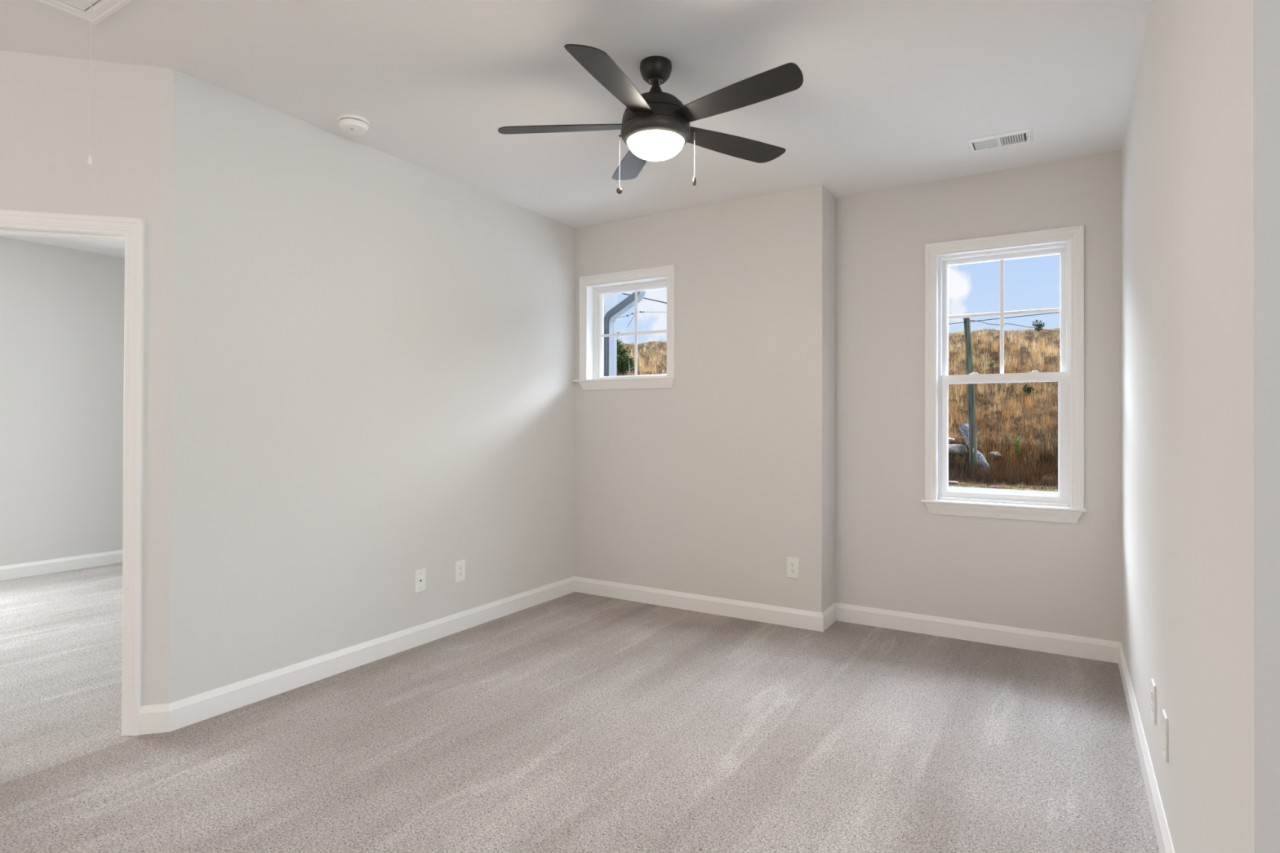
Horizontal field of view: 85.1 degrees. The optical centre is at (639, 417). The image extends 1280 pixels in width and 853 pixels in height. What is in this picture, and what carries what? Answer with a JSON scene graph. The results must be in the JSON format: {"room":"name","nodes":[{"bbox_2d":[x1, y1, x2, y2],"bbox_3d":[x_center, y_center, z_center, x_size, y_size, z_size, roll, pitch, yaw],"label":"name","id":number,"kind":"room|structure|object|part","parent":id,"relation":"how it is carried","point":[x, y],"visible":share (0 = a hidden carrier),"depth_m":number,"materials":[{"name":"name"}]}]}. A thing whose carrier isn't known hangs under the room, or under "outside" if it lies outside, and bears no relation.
{"room":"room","nodes":[
{"label":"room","id":0,"kind":"room"},
{"bbox_2d":[0,236,124,566],"bbox_3d":[-5.016,-0.071,5.794,0.120,2.740,7.400,0,0,31],"label":"wall","id":1,"kind":"structure","parent":0,"point":[62,308],"depth_m":5.88,"materials":[{"name":"paint"}]},
{"bbox_2d":[0,550,122,580],"bbox_3d":[-4.963,1.243,5.752,0.014,0.112,7.400,0,0,31],"label":"baseboard","id":2,"kind":"structure","parent":1,"relation":"attached to","point":[58,565],"depth_m":5.86,"materials":[{"name":"paint"}]},
{"bbox_2d":[0,50,173,706],"bbox_3d":[-2.683,-0.079,2.764,1.500,2.740,0.115,0,0,-14],"label":"wall","id":3,"kind":"structure","parent":0,"point":[44,100],"depth_m":2.85,"materials":[{"name":"paint"}]},
{"bbox_2d":[0,209,144,735],"bbox_3d":[-2.504,0.239,2.806,0.924,2.106,0.155,0,0,-14],"label":"door frame","id":4,"kind":"structure","parent":3,"relation":"in","point":[131,231],"depth_m":2.83,"materials":[{"name":"paint"}]},
{"bbox_3d":[-2.519,0.239,2.872,0.924,2.106,0.020,0,0,-14],"label":"casing","id":5,"kind":"part","parent":4,"relation":"part of","materials":[{"name":"paint"}]},
{"bbox_2d":[139,703,168,734],"bbox_3d":[-1.990,1.238,2.860,0.108,0.112,0.014,0,0,-14],"label":"baseboard","id":6,"kind":"structure","parent":3,"relation":"attached to","point":[154,718],"depth_m":2.85,"materials":[{"name":"paint"}]},
{"bbox_2d":[168,69,575,703],"bbox_3d":[-1.266,-0.068,4.103,0.115,2.740,2.783,0,0,31],"label":"wall","id":7,"kind":"structure","parent":0,"point":[373,349],"depth_m":3.58,"materials":[{"name":"paint"}]},
{"bbox_2d":[168,576,574,732],"bbox_3d":[-1.216,1.246,4.060,0.014,0.112,2.789,0,0,31],"label":"baseboard","id":8,"kind":"structure","parent":7,"relation":"attached to","point":[183,713],"depth_m":3.55,"materials":[{"name":"paint"}]},
{"bbox_2d":[414,568,425,593],"bbox_3d":[-1.259,0.935,3.994,0.010,0.128,0.077,0,0,31],"label":"cable wall plate","id":9,"kind":"object","parent":7,"relation":"attached to","point":[420,575],"visible":1,"depth_m":3.99,"materials":[{"name":"white plastic"}]},
{"bbox_2d":[455,559,465,582],"bbox_3d":[-1.098,0.937,4.259,0.009,0.128,0.077,0,0,31],"label":"power outlet","id":10,"kind":"object","parent":7,"relation":"attached to","point":[460,565],"visible":1,"depth_m":4.25,"materials":[{"name":"white plastic"}]},
{"bbox_2d":[0,0,1151,257],"bbox_3d":[-0.917,-1.597,2.163,11.000,0.300,9.650,0,0,31],"label":"ceiling","id":11,"kind":"structure","parent":0,"point":[891,94],"depth_m":2.91,"materials":[{"name":"white paint"}]},
{"bbox_2d":[35,0,133,24],"bbox_3d":[-2.044,-1.445,1.732,0.760,0.013,1.450,0,0,31],"label":"attic hatch","id":12,"kind":"object","parent":11,"relation":"attached to","point":[101,10],"visible":1,"depth_m":2.44,"materials":[{"name":"paint"}]},
{"bbox_3d":[-2.044,-1.448,1.732,0.646,0.004,1.336,0,0,31],"label":"panel","id":13,"kind":"part","parent":12,"relation":"part of","materials":[{"name":"white paint"}]},
{"bbox_2d":[87,3,92,164],"bbox_3d":[-1.915,-1.161,2.428,0.013,0.565,0.013,0,0,31],"label":"pull cord","id":14,"kind":"object","parent":12,"relation":"hanging from","point":[90,159],"visible":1,"depth_m":2.42,"materials":[{"name":"white plastic"}]},
{"bbox_3d":[-1.914,-1.176,2.425,0.007,0.535,0.006,0,0,31],"label":"cord","id":15,"kind":"part","parent":14,"relation":"part of","materials":[{"name":"white"}]},
{"bbox_2d":[337,114,368,134],"bbox_3d":[-1.392,-1.416,3.387,0.143,0.051,0.143,0,0,31],"label":"smoke detector","id":16,"kind":"object","parent":11,"relation":"attached to","point":[352,124],"visible":1,"depth_m":3.35,"materials":[{"name":"white plastic"}]},
{"bbox_3d":[-1.392,-1.435,3.387,0.143,0.014,0.143,0,0,31],"label":"plate","id":17,"kind":"part","parent":16,"relation":"part of","materials":[{"name":"white plastic"}]},
{"bbox_2d":[497,44,803,194],"bbox_3d":[0.061,-1.177,2.797,1.259,0.528,1.244,0,0,31],"label":"ceiling fan","id":18,"kind":"object","parent":11,"relation":"hanging from","point":[655,126],"visible":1,"depth_m":2.73,"materials":[{"name":"black metal"}]},
{"bbox_3d":[-0.313,-1.190,2.870,0.566,0.032,0.134,0,0,5],"label":"fan blade","id":19,"kind":"part","parent":18,"relation":"part of","materials":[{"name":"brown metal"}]},
{"bbox_3d":[-0.083,-1.192,2.490,0.134,0.032,0.566,0,0,23],"label":"fan blade","id":20,"kind":"part","parent":18,"relation":"part of","materials":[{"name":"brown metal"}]},
{"bbox_3d":[-0.084,-0.924,2.840,0.025,0.025,0.025,0,0,31],"label":"pull knob","id":21,"kind":"part","parent":18,"relation":"part of","materials":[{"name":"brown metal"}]},
{"bbox_3d":[-0.022,-1.188,3.207,0.134,0.032,0.566,0,0,-13],"label":"fan blade","id":22,"kind":"part","parent":18,"relation":"part of","materials":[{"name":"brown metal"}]},
{"bbox_3d":[0.064,-1.091,2.838,0.229,0.066,0.229,0,0,31],"label":"lamp shade","id":23,"kind":"part","parent":18,"relation":"part of","materials":[{"name":"white glass"}]},
{"bbox_3d":[0.221,-1.071,2.834,0.003,0.189,0.003,0,0,-29],"label":"pull chain","id":24,"kind":"part","parent":18,"relation":"part of","materials":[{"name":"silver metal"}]},
{"bbox_3d":[0.221,-0.961,2.834,0.015,0.035,0.015,0,0,31],"label":"pull knob","id":25,"kind":"part","parent":18,"relation":"part of","materials":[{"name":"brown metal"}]},
{"bbox_3d":[0.388,-1.188,3.034,0.566,0.032,0.134,0,0,-31],"label":"fan blade","id":26,"kind":"part","parent":18,"relation":"part of","materials":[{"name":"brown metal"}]},
{"bbox_3d":[0.350,-1.190,2.591,0.566,0.032,0.134,0,0,41],"label":"fan blade","id":27,"kind":"part","parent":18,"relation":"part of","materials":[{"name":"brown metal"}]},
{"bbox_2d":[965,128,1033,152],"bbox_3d":[1.858,-1.423,3.602,0.300,0.016,0.188,0,0,31],"label":"ceiling vent","id":28,"kind":"object","parent":11,"relation":"in","point":[1024,135],"visible":1,"depth_m":3.59,"materials":[{"name":"white plastic"}]},
{"bbox_2d":[0,562,1159,852],"bbox_3d":[-0.934,1.418,2.135,11.000,0.250,9.620,0,0,31],"label":"floor","id":29,"kind":"structure","parent":0,"point":[575,722],"depth_m":2.73,"materials":[{"name":"grey carpet"}]},
{"bbox_2d":[604,294,611,316],"bbox_3d":[-0.768,0.821,6.594,0.120,4.490,1.600,0,0,31],"label":"wall","id":30,"kind":"structure","parent":0,"point":[607,299],"depth_m":7.19,"materials":[{"name":"white paint"}]},
{"bbox_2d":[603,290,645,376],"bbox_3d":[-0.171,0.756,7.015,0.462,4.567,0.108,0,0,31],"label":"downspout","id":31,"kind":"object","parent":30,"relation":"attached to","point":[627,304],"visible":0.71,"depth_m":7.07,"materials":[{"name":"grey metal"}]},
{"bbox_2d":[611,293,617,375],"bbox_3d":[-1.696,0.826,8.155,3.330,4.490,0.100,0,0,31],"label":"wall","id":32,"kind":"structure","parent":0,"point":[614,297],"depth_m":7.32,"materials":[{"name":"white paint"}]},
{"bbox_2d":[573,185,835,613],"bbox_3d":[-0.036,-0.059,5.149,2.875,2.740,0.284,0,0,31],"label":"wall","id":33,"kind":"structure","parent":0,"point":[706,484],"depth_m":4.61,"materials":[{"name":"paint"}]},
{"bbox_2d":[572,264,675,390],"bbox_3d":[-0.091,-0.628,5.083,0.862,0.849,0.183,0,0,31],"label":"window","id":34,"kind":"structure","parent":33,"relation":"in","point":[591,298],"depth_m":5.13,"materials":[{"name":"paint"}]},
{"bbox_3d":[-0.108,-0.273,5.055,0.862,0.019,0.123,0,0,31],"label":"sill","id":35,"kind":"part","parent":34,"relation":"part of","materials":[{"name":"paint"}]},
{"bbox_3d":[-0.043,-0.621,5.125,0.682,0.718,0.060,0,0,31],"label":"frame","id":36,"kind":"part","parent":34,"relation":"part of","materials":[{"name":"white plastic"}]},
{"bbox_2d":[574,576,822,631],"bbox_3d":[0.311,1.254,4.753,1.900,0.112,0.014,0,0,31],"label":"baseboard","id":37,"kind":"structure","parent":33,"relation":"attached to","point":[791,617],"depth_m":4.67,"materials":[{"name":"paint"}]},
{"bbox_2d":[786,556,799,578],"bbox_3d":[0.957,0.942,4.365,0.077,0.128,0.009,0,0,31],"label":"power outlet","id":38,"kind":"object","parent":33,"relation":"attached to","point":[793,563],"visible":1,"depth_m":4.36,"materials":[{"name":"white plastic"}]},
{"bbox_2d":[822,602,835,631],"bbox_3d":[1.190,1.254,4.384,0.014,0.112,0.299,0,0,31],"label":"baseboard","id":39,"kind":"structure","parent":33,"relation":"attached to","point":[829,614],"depth_m":4.37,"materials":[{"name":"paint"}]},
{"bbox_2d":[834,151,1120,641],"bbox_3d":[1.950,-0.058,4.199,1.785,2.740,0.160,0,0,31],"label":"wall","id":40,"kind":"structure","parent":0,"point":[892,553],"depth_m":4.15,"materials":[{"name":"paint"}]},
{"bbox_2d":[835,602,1120,663],"bbox_3d":[1.911,1.255,4.111,1.530,0.112,0.014,0,0,31],"label":"baseboard","id":41,"kind":"structure","parent":40,"relation":"attached to","point":[1101,650],"depth_m":4.05,"materials":[{"name":"paint"}]},
{"bbox_2d":[920,225,1086,523],"bbox_3d":[2.104,-0.234,4.069,0.841,1.631,0.173,0,0,31],"label":"window","id":42,"kind":"structure","parent":40,"relation":"in","point":[1068,506],"depth_m":4.03,"materials":[{"name":"paint"}]},
{"bbox_3d":[2.080,0.507,4.029,0.841,0.019,0.088,0,0,31],"label":"sill","id":43,"kind":"part","parent":42,"relation":"part of","materials":[{"name":"paint"}]},
{"bbox_3d":[2.141,-0.595,4.120,0.635,0.723,0.031,0,0,31],"label":"sash","id":44,"kind":"part","parent":42,"relation":"part of","materials":[{"name":"white plastic"}]},
{"bbox_3d":[2.118,0.114,4.084,0.659,0.740,0.029,0,0,31],"label":"sash","id":45,"kind":"part","parent":42,"relation":"part of","materials":[{"name":"white plastic"}]},
{"bbox_2d":[969,320,1059,332],"bbox_3d":[20.617,-4.443,35.665,8.555,0.880,0.102,0,0,-11],"label":"power line","id":46,"kind":"object","parent":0,"point":[970,320],"visible":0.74,"depth_m":35.38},
{"bbox_2d":[1120,0,1279,852],"bbox_3d":[1.822,-0.068,2.386,0.115,2.740,3.068,0,0,31],"label":"wall","id":47,"kind":"structure","parent":0,"point":[1200,150],"depth_m":1.53,"materials":[{"name":"paint"}]},
{"bbox_2d":[1118,642,1174,852],"bbox_3d":[1.759,1.246,2.407,0.014,0.112,3.082,0,0,31],"label":"baseboard","id":48,"kind":"structure","parent":47,"relation":"attached to","point":[1164,841],"depth_m":2.44,"materials":[{"name":"paint"}]},
{"bbox_2d":[1151,678,1155,724],"bbox_3d":[1.714,0.948,2.327,0.009,0.128,0.077,0,0,31],"label":"power outlet","id":49,"kind":"object","parent":47,"relation":"attached to","point":[1153,683],"visible":1,"depth_m":2.31,"materials":[{"name":"white plastic"}]},
{"bbox_2d":[1162,709,1168,762],"bbox_3d":[1.551,0.940,2.059,0.008,0.128,0.077,0,0,31],"label":"blank wall plate","id":50,"kind":"object","parent":47,"relation":"attached to","point":[1165,720],"visible":1,"depth_m":2.03,"materials":[{"name":"white plastic"}]},
{"label":"outside","id":51,"kind":"structure","parent":0,"visible":0},
{"bbox_2d":[621,293,666,303],"bbox_3d":[0.134,-5.278,30.705,4.378,0.681,0.216,0,0,-19],"label":"power line","id":52,"kind":"object","parent":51,"point":[621,293],"visible":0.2,"depth_m":30.79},
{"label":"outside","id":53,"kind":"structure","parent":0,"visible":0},
{"bbox_2d":[620,311,666,326],"bbox_3d":[0.359,-5.528,39.151,5.409,0.987,0.348,0,0,-22],"label":"power line","id":54,"kind":"object","parent":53,"point":[640,311],"visible":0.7,"depth_m":39.17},
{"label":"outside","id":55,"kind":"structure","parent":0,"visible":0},
{"bbox_2d":[617,328,1059,491],"bbox_3d":[11.531,-2.438,59.554,88.000,11.542,44.800,0,0,31],"label":"hillside","id":56,"kind":"structure","parent":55,"point":[1028,332],"depth_m":42.05,"materials":[{"name":"plant"}]},
{"bbox_2d":[617,332,622,350],"bbox_3d":[-2.775,-6.601,65.565,2.674,3.297,3.480,0,0,-11],"label":"shrub","id":57,"kind":"object","parent":56,"relation":"on","point":[620,341],"visible":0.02,"depth_m":65.81,"materials":[{"name":"green plant"}]},
{"bbox_2d":[617,342,631,358],"bbox_3d":[-1.929,-5.569,63.881,2.819,2.493,2.711,0,0,-41],"label":"shrub","id":58,"kind":"object","parent":56,"relation":"on","point":[622,350],"visible":0.18,"depth_m":63.70,"materials":[{"name":"green plant"}]},
{"bbox_2d":[617,352,634,375],"bbox_3d":[-1.407,-4.635,61.436,2.738,2.133,3.024,0,0,31],"label":"shrub","id":59,"kind":"object","parent":56,"relation":"on","point":[622,362],"visible":0.84,"depth_m":60.79,"materials":[{"name":"green plant"}]},
{"bbox_2d":[617,326,1059,466],"bbox_3d":[7.932,-2.575,52.738,57.602,10.862,21.434,0,0,31],"label":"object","id":60,"kind":"object","parent":56,"relation":"on","point":[1038,348],"visible":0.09,"depth_m":43.95,"materials":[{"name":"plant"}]},
{"bbox_2d":[948,437,955,444],"bbox_3d":[16.035,1.272,37.675,1.794,0.555,0.986,0,0,31],"label":"boulder","id":61,"kind":"object","parent":56,"relation":"on","point":[949,438],"visible":0.14,"depth_m":37.09,"materials":[{"name":"grey stone"}]},
{"bbox_2d":[948,480,958,484],"bbox_3d":[14.965,3.175,33.583,0.734,0.233,0.542,0,0,31],"label":"boulder","id":62,"kind":"object","parent":56,"relation":"on","point":[950,482],"visible":0.48,"depth_m":33.37,"materials":[{"name":"grey stone"}]},
{"bbox_2d":[948,444,968,455],"bbox_3d":[16.433,1.705,36.625,1.144,0.620,1.272,0,0,-22],"label":"boulder","id":63,"kind":"object","parent":56,"relation":"on","point":[953,449],"visible":0.68,"depth_m":36.17,"materials":[{"name":"grey stone"}]},
{"bbox_2d":[963,317,977,472],"bbox_3d":[16.612,-1.026,34.975,0.743,8.076,0.396,0,0,-12],"label":"utility pole","id":64,"kind":"object","parent":56,"relation":"on","point":[969,362],"visible":0.86,"depth_m":34.85,"materials":[{"name":"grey wood"}]},
{"bbox_2d":[949,311,1059,324],"bbox_3d":[18.273,-4.877,34.170,8.609,0.804,0.777,0,0,11],"label":"power line","id":65,"kind":"object","parent":64,"relation":"attached to","point":[1056,312],"visible":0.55,"depth_m":34.29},
{"bbox_2d":[959,417,989,473],"bbox_3d":[17.312,1.431,35.782,0.827,2.951,2.546,0,0,-4],"label":"boulder","id":66,"kind":"object","parent":56,"relation":"on","point":[964,428],"visible":0.51,"depth_m":36.09,"materials":[{"name":"grey stone"}]},
{"bbox_2d":[985,360,995,366],"bbox_3d":[23.299,-3.554,46.358,0.755,0.610,0.852,0,0,-26],"label":"shrub","id":67,"kind":"object","parent":56,"relation":"on","point":[991,363],"visible":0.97,"depth_m":46.29,"materials":[{"name":"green plant"}]},
{"bbox_2d":[988,451,1001,459],"bbox_3d":[18.176,1.945,35.700,0.584,0.395,0.466,0,0,1],"label":"boulder","id":68,"kind":"object","parent":56,"relation":"on","point":[994,455],"visible":0.86,"depth_m":35.53,"materials":[{"name":"grey stone"}]},
{"bbox_2d":[948,432,1057,488],"bbox_3d":[2.752,1.802,44.170,57.885,2.962,5.341,0,0,31],"label":"dry brush","id":69,"kind":"object","parent":56,"relation":"on","point":[1011,471],"visible":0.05,"depth_m":34.32,"materials":[{"name":"brown plant"}]},
{"bbox_2d":[948,482,1057,491],"bbox_3d":[1.522,2.725,42.203,57.321,1.100,2.164,0,0,34],"label":"grass","id":70,"kind":"structure","parent":56,"relation":"on","point":[956,484],"depth_m":31.80,"materials":[{"name":"green plant"}]},
{"bbox_2d":[1010,434,1022,462],"bbox_3d":[18.950,1.573,35.085,0.595,1.476,0.934,0,0,31],"label":"shrub","id":71,"kind":"object","parent":56,"relation":"on","point":[1017,445],"visible":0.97,"depth_m":34.98,"materials":[{"name":"green plant"}]},
{"bbox_3d":[18.958,1.610,35.115,0.281,1.401,0.545,0,0,20],"label":"stem","id":72,"kind":"part","parent":71,"relation":"part of","materials":[{"name":"green plant"}]},
{"bbox_2d":[1022,382,1035,395],"bbox_3d":[23.079,-1.673,41.495,0.519,0.838,0.648,0,0,-24],"label":"shrub","id":73,"kind":"object","parent":56,"relation":"on","point":[1028,389],"visible":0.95,"depth_m":41.44,"materials":[{"name":"green plant"}]},
{"bbox_2d":[1031,319,1044,333],"bbox_3d":[29.165,-6.650,50.960,0.951,1.016,0.696,0,0,5],"label":"shrub","id":74,"kind":"object","parent":56,"relation":"on","point":[1039,326],"visible":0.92,"depth_m":50.88,"materials":[{"name":"green plant"}]},
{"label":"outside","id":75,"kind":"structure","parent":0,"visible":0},
{"bbox_2d":[948,486,1057,495],"bbox_3d":[-1.964,3.222,37.415,88.399,0.085,10.405,0,0,33],"label":"road","id":76,"kind":"structure","parent":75,"point":[950,488],"depth_m":30.28,"materials":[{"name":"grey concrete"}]}
]}

